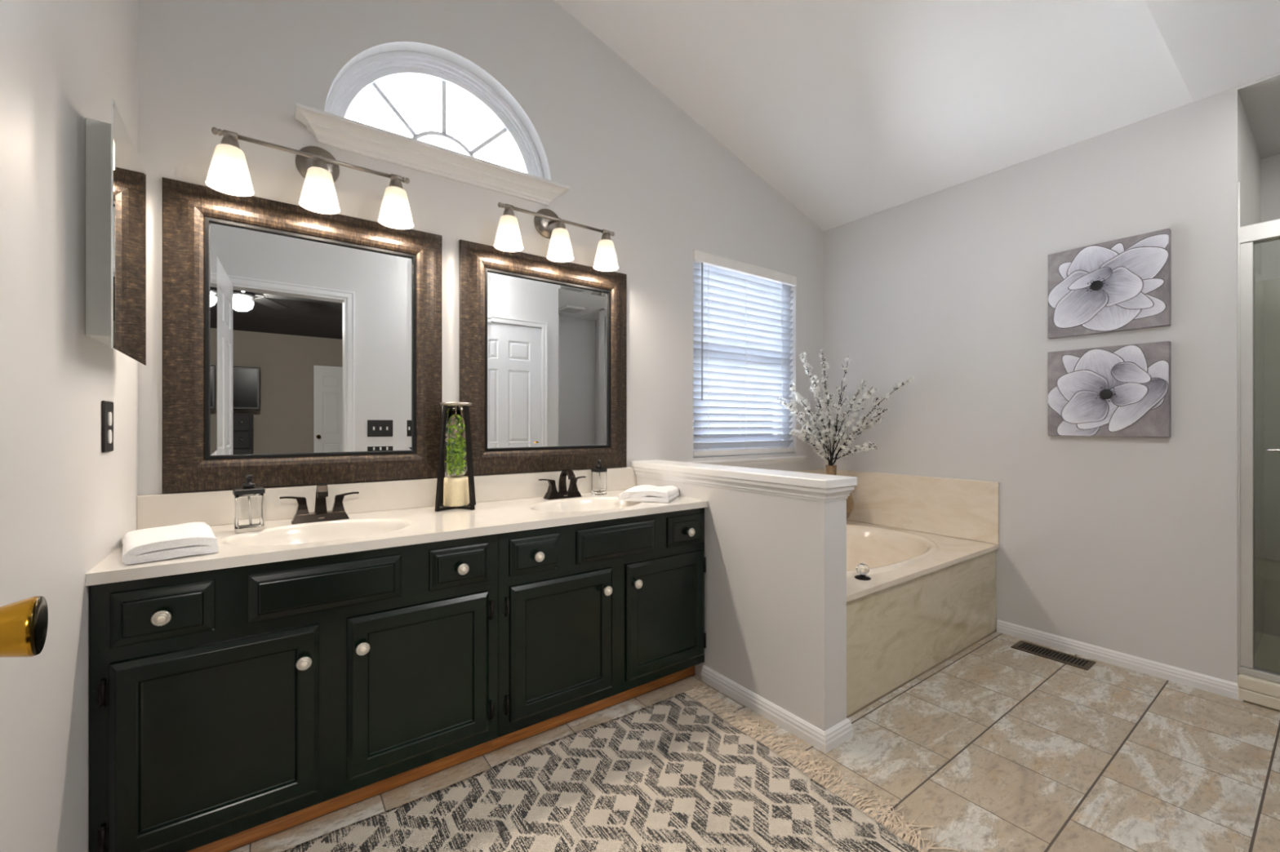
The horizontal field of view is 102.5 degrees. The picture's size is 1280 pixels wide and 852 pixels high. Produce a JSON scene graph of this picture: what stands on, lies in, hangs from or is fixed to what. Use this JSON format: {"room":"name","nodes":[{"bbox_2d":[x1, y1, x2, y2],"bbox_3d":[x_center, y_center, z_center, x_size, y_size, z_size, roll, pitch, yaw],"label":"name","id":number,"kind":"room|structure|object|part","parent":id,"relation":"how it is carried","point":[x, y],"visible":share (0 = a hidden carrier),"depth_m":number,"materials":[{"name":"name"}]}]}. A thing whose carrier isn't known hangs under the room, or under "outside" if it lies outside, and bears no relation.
{"room":"bathroom","nodes":[
{"label":"bathroom","id":0,"kind":"room"},
{"bbox_2d":[0,0,137,851],"bbox_3d":[-0.890,-0.660,0.585,0.120,3.520,2.270,0,0,-36],"label":"wall","id":1,"kind":"structure","parent":0,"point":[67,504],"depth_m":0.94,"materials":[{"name":"paint"}]},
{"bbox_2d":[101,400,113,453],"bbox_3d":[-1.283,0.003,1.239,0.008,0.123,0.088,0,0,-36],"label":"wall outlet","id":2,"kind":"object","parent":1,"relation":"attached to","point":[107,407],"visible":1,"depth_m":1.22,"materials":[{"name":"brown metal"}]},
{"bbox_2d":[107,412,111,426],"bbox_3d":[-1.281,-0.016,1.240,0.003,0.033,0.025,0,0,-36],"label":"socket","id":3,"kind":"object","parent":2,"relation":"attached to","point":[109,414],"depth_m":1.23,"materials":[{"name":"white plastic"}]},
{"bbox_2d":[107,430,111,443],"bbox_3d":[-1.281,0.027,1.240,0.003,0.033,0.025,0,0,-36],"label":"socket","id":4,"kind":"object","parent":2,"relation":"attached to","point":[109,432],"depth_m":1.23,"materials":[{"name":"white plastic"}]},
{"bbox_2d":[84,97,146,365],"bbox_3d":[-1.213,-0.412,1.187,0.061,0.509,0.390,0,0,-36],"label":"medicine cabinet","id":5,"kind":"object","parent":1,"relation":"attached to","point":[115,175],"visible":1,"depth_m":1.11,"materials":[{"name":"grey metal"}]},
{"bbox_3d":[-1.192,-0.412,1.202,0.004,0.509,0.390,0,0,-37],"label":"mirror door","id":6,"kind":"part","parent":5,"relation":"part of","materials":[{"name":"silver metal"}]},
{"bbox_2d":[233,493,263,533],"bbox_3d":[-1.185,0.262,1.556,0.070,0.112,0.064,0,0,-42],"label":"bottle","id":7,"kind":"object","parent":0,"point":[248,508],"depth_m":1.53,"materials":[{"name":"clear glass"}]},
{"bbox_2d":[137,0,823,495],"bbox_3d":[-0.166,-0.638,2.607,3.662,3.476,0.160,0,0,-36],"label":"wall","id":8,"kind":"structure","parent":0,"point":[635,166],"depth_m":2.25,"materials":[{"name":"paint"}]},
{"bbox_2d":[162,177,442,493],"bbox_3d":[-1.117,-0.274,1.797,0.821,0.962,0.035,0,0,-36],"label":"framed mirror","id":9,"kind":"object","parent":8,"relation":"attached to","point":[301,346],"visible":0.93,"depth_m":1.75,"materials":[{"name":"brown metal"}]},
{"bbox_2d":[210,222,411,455],"bbox_3d":[-1.124,-0.274,1.806,0.597,0.738,0.006,0,0,-36],"label":"mirror glass","id":10,"kind":"object","parent":9,"relation":"attached to","point":[311,335],"depth_m":1.78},
{"bbox_2d":[205,127,413,229],"bbox_3d":[-1.082,-0.852,1.730,0.580,0.255,0.188,0,0,-36],"label":"vanity light","id":11,"kind":"object","parent":8,"relation":"attached to","point":[228,173],"visible":1,"depth_m":1.67,"materials":[{"name":"white glass"}]},
{"bbox_3d":[-1.249,-0.783,1.565,0.116,0.118,0.116,0,0,-36],"label":"lamp shade","id":12,"kind":"part","parent":11,"relation":"part of","materials":[{"name":"white glass"}]},
{"bbox_3d":[-1.061,-0.783,1.701,0.116,0.118,0.116,0,0,-36],"label":"lamp shade","id":13,"kind":"part","parent":11,"relation":"part of","materials":[{"name":"white glass"}]},
{"bbox_3d":[-0.873,-0.783,1.837,0.116,0.118,0.116,0,0,-36],"label":"lamp shade","id":14,"kind":"part","parent":11,"relation":"part of","materials":[{"name":"white glass"}]},
{"bbox_2d":[136,466,635,529],"bbox_3d":[-0.762,0.264,2.064,1.820,0.109,0.022,0,0,-36],"label":"backsplash","id":15,"kind":"structure","parent":8,"relation":"attached to","point":[215,508],"depth_m":1.86,"materials":[{"name":"beige stone"}]},
{"bbox_2d":[294,102,569,205],"bbox_3d":[-0.751,-1.033,2.032,1.018,0.076,0.085,0,0,-36],"label":"trim","id":16,"kind":"structure","parent":8,"relation":"attached to","point":[334,131],"depth_m":1.97,"materials":[{"name":"white wood"}]},
{"bbox_2d":[324,51,543,178],"bbox_3d":[-0.828,-1.292,2.167,0.886,0.443,0.098,0,0,-36],"label":"window","id":17,"kind":"structure","parent":8,"relation":"in","point":[366,73],"depth_m":2.13,"materials":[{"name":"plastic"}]},
{"bbox_2d":[459,240,626,476],"bbox_3d":[-0.395,-0.274,2.318,0.818,0.962,0.035,0,0,-36],"label":"framed mirror","id":18,"kind":"object","parent":8,"relation":"attached to","point":[543,341],"visible":0.9,"depth_m":2.29,"materials":[{"name":"brown metal"}]},
{"bbox_2d":[487,272,607,448],"bbox_3d":[-0.402,-0.274,2.327,0.594,0.738,0.006,0,0,-36],"label":"mirror glass","id":19,"kind":"object","parent":18,"relation":"attached to","point":[547,337],"depth_m":2.31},
{"bbox_2d":[493,202,618,271],"bbox_3d":[-0.365,-0.852,2.248,0.580,0.255,0.188,0,0,-36],"label":"vanity light","id":20,"kind":"object","parent":8,"relation":"attached to","point":[547,223],"visible":1,"depth_m":2.20,"materials":[{"name":"white glass"}]},
{"bbox_3d":[-0.532,-0.783,2.083,0.116,0.118,0.116,0,0,-36],"label":"lamp shade","id":21,"kind":"part","parent":20,"relation":"part of","materials":[{"name":"white glass"}]},
{"bbox_3d":[-0.376,-0.901,2.266,0.014,0.031,0.106,0,0,-36],"label":"arm","id":22,"kind":"part","parent":20,"relation":"part of","materials":[{"name":"silver metal"}]},
{"bbox_3d":[-0.344,-0.783,2.219,0.116,0.118,0.116,0,0,-36],"label":"lamp shade","id":23,"kind":"part","parent":20,"relation":"part of","materials":[{"name":"white glass"}]},
{"bbox_3d":[-0.156,-0.783,2.354,0.116,0.118,0.116,0,0,-36],"label":"lamp shade","id":24,"kind":"part","parent":20,"relation":"part of","materials":[{"name":"white glass"}]},
{"bbox_2d":[693,384,786,457],"bbox_3d":[0.591,-0.398,3.196,0.898,1.155,0.090,0,0,-36],"label":"window","id":25,"kind":"structure","parent":8,"relation":"in","point":[717,449],"depth_m":3.18,"materials":[{"name":"plastic"}]},
{"bbox_3d":[0.592,-0.403,3.196,0.758,1.005,0.004,0,0,-36],"label":"pane","id":26,"kind":"part","parent":25,"relation":"part of","materials":[{"name":"clear glass"}]},
{"bbox_3d":[0.591,-0.403,3.196,0.826,1.073,0.040,0,0,-36],"label":"sash","id":27,"kind":"part","parent":25,"relation":"part of","materials":[{"name":"plastic"}]},
{"bbox_2d":[693,249,796,456],"bbox_3d":[0.647,-0.401,3.119,0.890,1.145,0.082,0,0,-36],"label":"window blind","id":28,"kind":"object","parent":25,"relation":"attached to","point":[742,335],"visible":0.84,"depth_m":3.09,"materials":[{"name":"white plastic"}]},
{"bbox_3d":[0.642,0.159,3.127,0.878,0.027,0.046,0,0,-36],"label":"rail","id":29,"kind":"part","parent":28,"relation":"part of","materials":[{"name":"white plastic"}]},
{"bbox_3d":[0.644,-0.943,3.124,0.890,0.060,0.070,0,0,-36],"label":"head rail","id":30,"kind":"part","parent":28,"relation":"part of","materials":[{"name":"white plastic"}]},
{"bbox_2d":[688,455,807,466],"bbox_3d":[0.666,0.221,3.095,1.069,0.042,0.022,0,0,-36],"label":"trim","id":31,"kind":"structure","parent":8,"relation":"attached to","point":[757,461],"depth_m":3.12,"materials":[{"name":"white wood"}]},
{"bbox_2d":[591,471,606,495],"bbox_3d":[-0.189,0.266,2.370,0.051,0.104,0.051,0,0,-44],"label":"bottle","id":32,"kind":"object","parent":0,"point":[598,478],"depth_m":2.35,"materials":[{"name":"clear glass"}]},
{"bbox_2d":[635,475,846,731],"bbox_3d":[0.344,0.637,2.196,0.128,0.885,1.102,0,0,-36],"label":"wall","id":33,"kind":"structure","parent":0,"point":[775,574],"depth_m":1.87,"materials":[{"name":"paint"}]},
{"bbox_2d":[630,459,857,502],"bbox_3d":[0.351,0.216,2.186,0.178,0.075,1.127,0,0,-36],"label":"trim","id":34,"kind":"structure","parent":33,"relation":"attached to","point":[806,486],"depth_m":1.96,"materials":[{"name":"white wood"}]},
{"bbox_2d":[701,665,853,753],"bbox_3d":[0.500,1.050,1.980,0.160,0.060,0.600,0,0,-36],"label":"baseboard","id":35,"kind":"structure","parent":33,"relation":"attached to","point":[825,741],"depth_m":1.84,"materials":[{"name":"white wood"}]},
{"bbox_2d":[226,631,1279,851],"bbox_3d":[1.309,1.105,1.340,4.569,0.050,3.620,0,0,-36],"label":"floor","id":36,"kind":"structure","parent":0,"point":[997,747],"depth_m":1.66,"materials":[{"name":"tile"}]},
{"bbox_2d":[89,533,497,851],"bbox_3d":[-0.964,0.712,1.573,0.917,0.736,0.561,0,0,-36],"label":"vanity cabinet","id":37,"kind":"object","parent":36,"relation":"on","point":[233,708],"visible":0.97,"depth_m":1.31,"materials":[{"name":"black wood"}]},
{"bbox_3d":[-1.082,0.434,1.161,0.036,0.036,0.026,0,0,-36],"label":"knob","id":38,"kind":"part","parent":37,"relation":"part of","materials":[{"name":"grey metal"}]},
{"bbox_3d":[-1.094,0.431,1.180,0.179,0.121,0.018,0,0,-36],"label":"drawer","id":39,"kind":"part","parent":37,"relation":"part of","materials":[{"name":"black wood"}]},
{"bbox_3d":[-1.008,0.747,1.242,0.394,0.442,0.018,0,0,-36],"label":"door","id":40,"kind":"part","parent":37,"relation":"part of","materials":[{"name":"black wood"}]},
{"bbox_3d":[-0.864,0.609,1.319,0.036,0.036,0.026,0,0,-36],"label":"knob","id":41,"kind":"part","parent":37,"relation":"part of","materials":[{"name":"grey metal"}]},
{"bbox_3d":[-0.827,0.431,1.373,0.352,0.121,0.018,0,0,-36],"label":"false drawer","id":42,"kind":"part","parent":37,"relation":"part of","materials":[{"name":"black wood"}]},
{"bbox_3d":[-0.755,0.606,1.397,0.036,0.036,0.026,0,0,-36],"label":"knob","id":43,"kind":"part","parent":37,"relation":"part of","materials":[{"name":"grey metal"}]},
{"bbox_3d":[-0.637,0.747,1.510,0.392,0.442,0.018,0,0,-36],"label":"door","id":44,"kind":"part","parent":37,"relation":"part of","materials":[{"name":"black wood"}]},
{"bbox_3d":[-0.550,0.431,1.573,0.178,0.121,0.018,0,0,-36],"label":"drawer","id":45,"kind":"part","parent":37,"relation":"part of","materials":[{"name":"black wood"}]},
{"bbox_3d":[-0.537,0.434,1.555,0.036,0.036,0.026,0,0,-36],"label":"knob","id":46,"kind":"part","parent":37,"relation":"part of","materials":[{"name":"grey metal"}]},
{"bbox_2d":[491,507,706,751],"bbox_3d":[-0.226,0.712,2.107,0.908,0.736,0.561,0,0,-36],"label":"vanity cabinet","id":47,"kind":"object","parent":36,"relation":"on","point":[593,616],"visible":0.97,"depth_m":1.85,"materials":[{"name":"black wood"}]},
{"bbox_2d":[85,466,708,586],"bbox_3d":[-0.609,0.334,1.852,1.820,0.249,0.544,0,0,-36],"label":"countertop","id":48,"kind":"structure","parent":47,"relation":"on","point":[384,514],"depth_m":1.71,"materials":[{"name":"beige stone"}]},
{"bbox_2d":[122,521,218,564],"bbox_3d":[-1.217,0.294,1.327,0.169,0.045,0.307,0,0,-45],"label":"folded towel","id":49,"kind":"object","parent":48,"relation":"on","point":[196,538],"visible":1,"depth_m":1.25,"materials":[{"name":"white fabric"}]},
{"bbox_2d":[232,475,265,533],"bbox_3d":[-1.185,0.234,1.556,0.074,0.168,0.068,0,0,-42],"label":"soap dispenser","id":50,"kind":"object","parent":48,"relation":"on","point":[248,500],"visible":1,"depth_m":1.53,"materials":[{"name":"clear glass"}]},
{"bbox_3d":[-1.185,0.198,1.556,0.074,0.015,0.068,0,0,-42],"label":"lid","id":51,"kind":"part","parent":50,"relation":"part of","materials":[{"name":"black plastic"}]},
{"bbox_2d":[279,483,359,524],"bbox_3d":[-1.053,0.254,1.697,0.226,0.128,0.121,0,0,-36],"label":"faucet","id":52,"kind":"object","parent":48,"relation":"on","point":[320,513],"visible":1,"depth_m":1.70,"materials":[{"name":"brown metal"}]},
{"bbox_3d":[-1.130,0.261,1.678,0.080,0.062,0.034,0,0,-36],"label":"handle","id":53,"kind":"part","parent":52,"relation":"part of","materials":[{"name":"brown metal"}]},
{"bbox_3d":[-1.071,0.304,1.721,0.163,0.027,0.055,0,0,-36],"label":"plate","id":54,"kind":"part","parent":52,"relation":"part of","materials":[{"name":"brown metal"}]},
{"bbox_3d":[-1.047,0.242,1.689,0.036,0.105,0.102,0,0,-36],"label":"spout","id":55,"kind":"part","parent":52,"relation":"part of","materials":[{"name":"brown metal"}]},
{"bbox_3d":[-1.011,0.261,1.764,0.080,0.062,0.034,0,0,-36],"label":"handle","id":56,"kind":"part","parent":52,"relation":"part of","materials":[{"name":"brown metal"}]},
{"bbox_2d":[435,402,475,511],"bbox_3d":[-0.708,0.116,1.978,0.141,0.405,0.141,0,0,-16],"label":"lantern","id":57,"kind":"object","parent":48,"relation":"on","point":[455,454],"visible":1,"depth_m":1.94,"materials":[{"name":"metal"}]},
{"bbox_3d":[-0.742,0.121,1.917,0.042,0.393,0.042,0,0,-16],"label":"leg","id":58,"kind":"part","parent":57,"relation":"part of","materials":[{"name":"metal"}]},
{"bbox_3d":[-0.769,0.121,2.012,0.047,0.393,0.014,0,0,29],"label":"leg","id":59,"kind":"part","parent":57,"relation":"part of","materials":[{"name":"metal"}]},
{"bbox_3d":[-0.647,0.121,1.944,0.047,0.393,0.014,0,0,29],"label":"leg","id":60,"kind":"part","parent":57,"relation":"part of","materials":[{"name":"metal"}]},
{"bbox_3d":[-0.674,0.121,2.039,0.014,0.393,0.047,0,0,29],"label":"leg","id":61,"kind":"part","parent":57,"relation":"part of","materials":[{"name":"metal"}]},
{"bbox_2d":[538,469,586,499],"bbox_3d":[-0.323,0.254,2.240,0.226,0.128,0.121,0,0,-36],"label":"faucet","id":62,"kind":"object","parent":48,"relation":"on","point":[552,493],"visible":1,"depth_m":2.25,"materials":[{"name":"brown metal"}]},
{"bbox_3d":[-0.400,0.261,2.222,0.080,0.062,0.034,0,0,-36],"label":"handle","id":63,"kind":"part","parent":62,"relation":"part of","materials":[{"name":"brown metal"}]},
{"bbox_3d":[-0.340,0.304,2.264,0.163,0.027,0.055,0,0,-36],"label":"plate","id":64,"kind":"part","parent":62,"relation":"part of","materials":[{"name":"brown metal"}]},
{"bbox_3d":[-0.317,0.242,2.232,0.036,0.105,0.102,0,0,-36],"label":"spout","id":65,"kind":"part","parent":62,"relation":"part of","materials":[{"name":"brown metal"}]},
{"bbox_3d":[-0.281,0.261,2.307,0.080,0.062,0.034,0,0,-36],"label":"handle","id":66,"kind":"part","parent":62,"relation":"part of","materials":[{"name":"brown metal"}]},
{"bbox_2d":[591,459,607,495],"bbox_3d":[-0.189,0.238,2.370,0.055,0.160,0.055,0,0,-44],"label":"soap dispenser","id":67,"kind":"object","parent":48,"relation":"on","point":[598,474],"visible":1,"depth_m":2.35,"materials":[{"name":"clear glass"}]},
{"bbox_3d":[-0.189,0.206,2.370,0.055,0.015,0.055,0,0,-44],"label":"lid","id":68,"kind":"part","parent":67,"relation":"part of","materials":[{"name":"black plastic"}]},
{"bbox_2d":[617,484,679,502],"bbox_3d":[0.049,0.294,2.265,0.219,0.045,0.277,0,0,16],"label":"folded towel","id":69,"kind":"object","parent":48,"relation":"on","point":[642,493],"visible":1,"depth_m":2.15,"materials":[{"name":"white fabric"}]},
{"bbox_3d":[-0.348,0.431,1.719,0.181,0.121,0.018,0,0,-36],"label":"drawer","id":70,"kind":"part","parent":47,"relation":"part of","materials":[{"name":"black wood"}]},
{"bbox_3d":[-0.335,0.434,1.701,0.036,0.036,0.026,0,0,-36],"label":"knob","id":71,"kind":"part","parent":47,"relation":"part of","materials":[{"name":"grey metal"}]},
{"bbox_3d":[-0.261,0.747,1.782,0.392,0.442,0.018,0,0,-36],"label":"door","id":72,"kind":"part","parent":47,"relation":"part of","materials":[{"name":"black wood"}]},
{"bbox_3d":[-0.119,0.597,1.857,0.036,0.036,0.026,0,0,-36],"label":"knob","id":73,"kind":"part","parent":47,"relation":"part of","materials":[{"name":"grey metal"}]},
{"bbox_3d":[-0.080,0.431,1.912,0.349,0.121,0.018,0,0,-36],"label":"false drawer","id":74,"kind":"part","parent":47,"relation":"part of","materials":[{"name":"black wood"}]},
{"bbox_3d":[-0.009,0.597,1.937,0.036,0.036,0.026,0,0,-36],"label":"knob","id":75,"kind":"part","parent":47,"relation":"part of","materials":[{"name":"grey metal"}]},
{"bbox_3d":[0.111,0.747,2.050,0.397,0.442,0.018,0,0,-36],"label":"door","id":76,"kind":"part","parent":47,"relation":"part of","materials":[{"name":"black wood"}]},
{"bbox_3d":[0.194,0.431,2.110,0.197,0.121,0.018,0,0,-36],"label":"drawer","id":77,"kind":"part","parent":47,"relation":"part of","materials":[{"name":"black wood"}]},
{"bbox_3d":[0.205,0.434,2.091,0.036,0.036,0.026,0,0,-36],"label":"knob","id":78,"kind":"part","parent":47,"relation":"part of","materials":[{"name":"grey metal"}]},
{"bbox_2d":[281,685,967,851],"bbox_3d":[-0.126,1.075,1.242,1.690,0.008,1.032,0,0,-36],"label":"area rug","id":79,"kind":"object","parent":36,"relation":"on","point":[669,775],"visible":1,"depth_m":1.45,"materials":[{"name":"beige fabric"}]},
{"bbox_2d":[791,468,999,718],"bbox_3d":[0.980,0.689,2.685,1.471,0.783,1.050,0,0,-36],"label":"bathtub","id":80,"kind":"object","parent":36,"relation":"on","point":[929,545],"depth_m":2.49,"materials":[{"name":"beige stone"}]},
{"bbox_3d":[0.675,0.460,3.104,1.444,0.325,0.014,0,0,-36],"label":"backsplash panel","id":81,"kind":"part","parent":80,"relation":"part of","materials":[{"name":"beige stone"}]},
{"bbox_2d":[825,465,853,519],"bbox_3d":[1.204,0.436,3.232,0.264,0.371,0.264,0,0,-36],"label":"bud vase","id":82,"kind":"object","parent":80,"relation":"on","point":[830,470],"visible":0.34,"depth_m":3.17,"materials":[{"name":"brown ceramic"}]},
{"bbox_2d":[777,396,827,457],"bbox_3d":[1.028,0.147,3.184,0.388,0.652,0.089,0,0,-25],"label":"branch","id":83,"kind":"object","parent":82,"relation":"in","point":[791,406],"visible":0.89,"depth_m":3.17,"materials":[{"name":"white plant"}]},
{"bbox_2d":[789,382,831,461],"bbox_3d":[1.057,0.104,3.207,0.300,0.739,0.106,0,0,-22],"label":"branch","id":84,"kind":"object","parent":82,"relation":"in","point":[797,394],"visible":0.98,"depth_m":3.18,"materials":[{"name":"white plant"}]},
{"bbox_2d":[791,424,831,462],"bbox_3d":[1.060,0.233,3.147,0.335,0.480,0.122,0,0,-19],"label":"branch","id":85,"kind":"object","parent":82,"relation":"in","point":[817,446],"visible":0.99,"depth_m":3.14,"materials":[{"name":"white plant"}]},
{"bbox_2d":[799,351,830,450],"bbox_3d":[1.108,0.006,3.232,0.215,0.933,0.072,0,0,-8],"label":"branch","id":86,"kind":"object","parent":82,"relation":"in","point":[808,371],"visible":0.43,"depth_m":3.22,"materials":[{"name":"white plant"}]},
{"bbox_2d":[810,374,832,464],"bbox_3d":[1.119,0.083,3.169,0.219,0.781,0.099,0,0,-36],"label":"branch","id":87,"kind":"object","parent":82,"relation":"in","point":[816,391],"visible":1,"depth_m":3.17,"materials":[{"name":"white plant"}]},
{"bbox_2d":[818,349,834,453],"bbox_3d":[1.157,-0.002,3.195,0.089,0.949,0.118,0,0,13],"label":"branch","id":88,"kind":"object","parent":82,"relation":"in","point":[824,364],"visible":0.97,"depth_m":3.21,"materials":[{"name":"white plant"}]},
{"bbox_3d":[1.163,0.003,3.199,0.071,0.940,0.096,0,0,14],"label":"stem","id":89,"kind":"part","parent":88,"relation":"part of","materials":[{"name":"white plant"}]},
{"bbox_2d":[826,356,852,466],"bbox_3d":[1.242,0.020,3.206,0.161,0.906,0.068,0,0,1],"label":"branch","id":90,"kind":"object","parent":82,"relation":"in","point":[845,368],"visible":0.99,"depth_m":3.20,"materials":[{"name":"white plant"}]},
{"bbox_2d":[831,386,848,458],"bbox_3d":[1.265,0.111,3.255,0.112,0.724,0.100,0,0,22],"label":"branch","id":91,"kind":"object","parent":82,"relation":"in","point":[842,398],"visible":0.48,"depth_m":3.26,"materials":[{"name":"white plant"}]},
{"bbox_3d":[1.258,0.115,3.253,0.101,0.717,0.079,0,0,15],"label":"stem","id":92,"kind":"part","parent":91,"relation":"part of","materials":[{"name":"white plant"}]},
{"bbox_2d":[828,379,869,466],"bbox_3d":[1.282,0.095,3.156,0.237,0.756,0.064,0,0,31],"label":"branch","id":93,"kind":"object","parent":82,"relation":"in","point":[860,388],"visible":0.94,"depth_m":3.15,"materials":[{"name":"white plant"}]},
{"bbox_2d":[829,386,878,466],"bbox_3d":[1.300,0.122,3.107,0.102,0.703,0.324,0,0,-36],"label":"branch","id":94,"kind":"object","parent":82,"relation":"in","point":[864,395],"visible":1,"depth_m":3.10,"materials":[{"name":"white plant"}]},
{"bbox_2d":[830,440,877,466],"bbox_3d":[1.298,0.282,3.120,0.104,0.382,0.300,0,0,-36],"label":"branch","id":95,"kind":"object","parent":82,"relation":"in","point":[867,446],"visible":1,"depth_m":3.09,"materials":[{"name":"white plant"}]},
{"bbox_2d":[832,417,882,460],"bbox_3d":[1.340,0.212,3.178,0.302,0.522,0.091,0,0,32],"label":"branch","id":96,"kind":"object","parent":82,"relation":"in","point":[877,420],"visible":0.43,"depth_m":3.14,"materials":[{"name":"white plant"}]},
{"bbox_2d":[831,408,888,465],"bbox_3d":[1.320,0.184,3.107,0.345,0.578,0.083,0,0,37],"label":"branch","id":97,"kind":"object","parent":82,"relation":"in","point":[847,442],"visible":1,"depth_m":3.10,"materials":[{"name":"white plant"}]},
{"bbox_2d":[832,377,914,465],"bbox_3d":[1.379,0.095,3.077,0.471,0.756,0.096,0,0,33],"label":"branch","id":98,"kind":"object","parent":82,"relation":"in","point":[899,385],"visible":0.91,"depth_m":3.04,"materials":[{"name":"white plant"}]},
{"bbox_3d":[0.908,0.593,2.093,0.062,0.061,0.062,0,0,-36],"label":"tub faucet handle","id":99,"kind":"part","parent":80,"relation":"part of","materials":[{"name":"clear glass"}]},
{"bbox_3d":[0.908,0.587,2.093,0.049,0.041,0.049,0,0,-13],"label":"crystal knob","id":100,"kind":"part","parent":80,"relation":"part of","materials":[{"name":"clear glass"}]},
{"bbox_3d":[1.569,0.460,3.111,0.014,0.325,1.050,0,0,-36],"label":"backsplash panel","id":101,"kind":"part","parent":80,"relation":"part of","materials":[{"name":"beige stone"}]},
{"bbox_2d":[1010,640,1096,671],"bbox_3d":[1.940,1.078,2.416,0.128,0.004,0.290,0,0,-36],"label":"floor vent","id":102,"kind":"object","parent":36,"relation":"in","point":[1073,660],"visible":1,"depth_m":2.41,"materials":[{"name":"brown metal"}]},
{"bbox_2d":[1237,633,1279,711],"bbox_3d":[3.014,1.028,1.877,0.915,0.096,1.010,0,0,-36],"label":"shower pan","id":103,"kind":"object","parent":36,"relation":"on","point":[1254,690],"visible":0.71,"depth_m":2.00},
{"bbox_2d":[1240,218,1279,683],"bbox_3d":[2.676,0.097,1.632,0.086,1.765,1.012,0,0,-36],"label":"shower door frame","id":104,"kind":"structure","parent":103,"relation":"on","point":[1251,235],"depth_m":2.01,"materials":[{"name":"metal"}]},
{"bbox_3d":[2.687,-0.752,1.640,0.060,0.068,1.012,0,0,-36],"label":"rail","id":105,"kind":"part","parent":104,"relation":"part of","materials":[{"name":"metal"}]},
{"bbox_3d":[2.552,0.117,1.814,0.006,1.667,0.492,0,0,-36],"label":"glass panel","id":106,"kind":"part","parent":104,"relation":"part of","materials":[{"name":"white"}]},
{"bbox_2d":[554,0,1279,231],"bbox_3d":[1.262,-1.903,1.405,4.569,1.197,3.780,0,0,-36],"label":"ceiling","id":107,"kind":"structure","parent":0,"point":[850,110],"depth_m":2.30,"materials":[{"name":"paint"}]},
{"bbox_2d":[823,86,1240,683],"bbox_3d":[1.864,-0.135,2.822,0.120,2.470,1.868,0,0,-36],"label":"wall","id":108,"kind":"structure","parent":0,"point":[1128,545],"depth_m":2.47,"materials":[{"name":"paint"}]},
{"bbox_2d":[1048,228,1170,338],"bbox_3d":[2.116,-0.627,2.336,0.041,0.408,0.417,0,0,-36],"label":"canvas painting","id":109,"kind":"object","parent":108,"relation":"attached to","point":[1122,284],"visible":1,"depth_m":2.31,"materials":[{"name":"fabric"}]},
{"bbox_2d":[1048,341,1170,437],"bbox_3d":[2.116,-0.153,2.336,0.040,0.406,0.417,0,0,-36],"label":"canvas painting","id":110,"kind":"object","parent":108,"relation":"attached to","point":[1122,390],"visible":1,"depth_m":2.31,"materials":[{"name":"fabric"}]},
{"bbox_2d":[996,619,1243,702],"bbox_3d":[2.139,1.050,2.366,0.066,0.060,0.839,0,0,-36],"label":"baseboard","id":111,"kind":"structure","parent":108,"relation":"attached to","point":[1228,689],"depth_m":2.28,"materials":[{"name":"white wood"}]},
{"bbox_2d":[1237,182,1239,673],"bbox_3d":[2.370,0.009,2.031,0.012,1.939,0.006,0,0,-36],"label":"trim","id":112,"kind":"structure","parent":108,"relation":"attached to","point":[1238,184],"depth_m":2.03,"materials":[{"name":"paint"}]},
{"bbox_2d":[1240,101,1261,275],"bbox_3d":[2.792,-0.120,2.414,0.907,2.440,0.120,0,0,-36],"label":"wall","id":113,"kind":"structure","parent":0,"point":[1251,161],"depth_m":2.29,"materials":[{"name":"paint"}]},
{"bbox_2d":[1254,266,1263,653],"bbox_3d":[2.755,0.180,2.307,0.831,1.800,0.010,0,0,-36],"label":"shower door","id":114,"kind":"structure","parent":113,"relation":"attached to","point":[1259,281],"depth_m":2.40,"materials":[{"name":"clear glass"}]},
{"bbox_2d":[1261,154,1279,280],"bbox_3d":[3.477,-0.120,2.137,0.120,2.440,1.132,0,0,-36],"label":"wall","id":115,"kind":"structure","parent":0,"point":[1270,166],"depth_m":2.54,"materials":[{"name":"paint"}]},
{"bbox_2d":[1263,278,1279,636],"bbox_3d":[3.389,0.180,2.147,0.010,1.800,1.012,0,0,-36],"label":"shower door","id":116,"kind":"structure","parent":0,"point":[1272,286],"depth_m":2.52,"materials":[{"name":"clear glass"}]},
{"bbox_3d":[0.742,-0.120,0.437,2.592,2.440,0.120,0,0,-36],"label":"wall","id":117,"kind":"structure","parent":0,"visible":0},
{"bbox_2d":[0,595,48,657],"bbox_3d":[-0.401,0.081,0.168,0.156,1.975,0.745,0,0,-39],"label":"door knob","id":118,"kind":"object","parent":117,"relation":"in","point":[24,624],"depth_m":0.44,"materials":[{"name":"gold metal"}]},
{"bbox_3d":[-0.541,0.180,0.463,0.003,0.051,0.051,0,0,-39],"label":"knob","id":119,"kind":"part","parent":118,"relation":"part of","materials":[{"name":"gold metal"}]}
]}

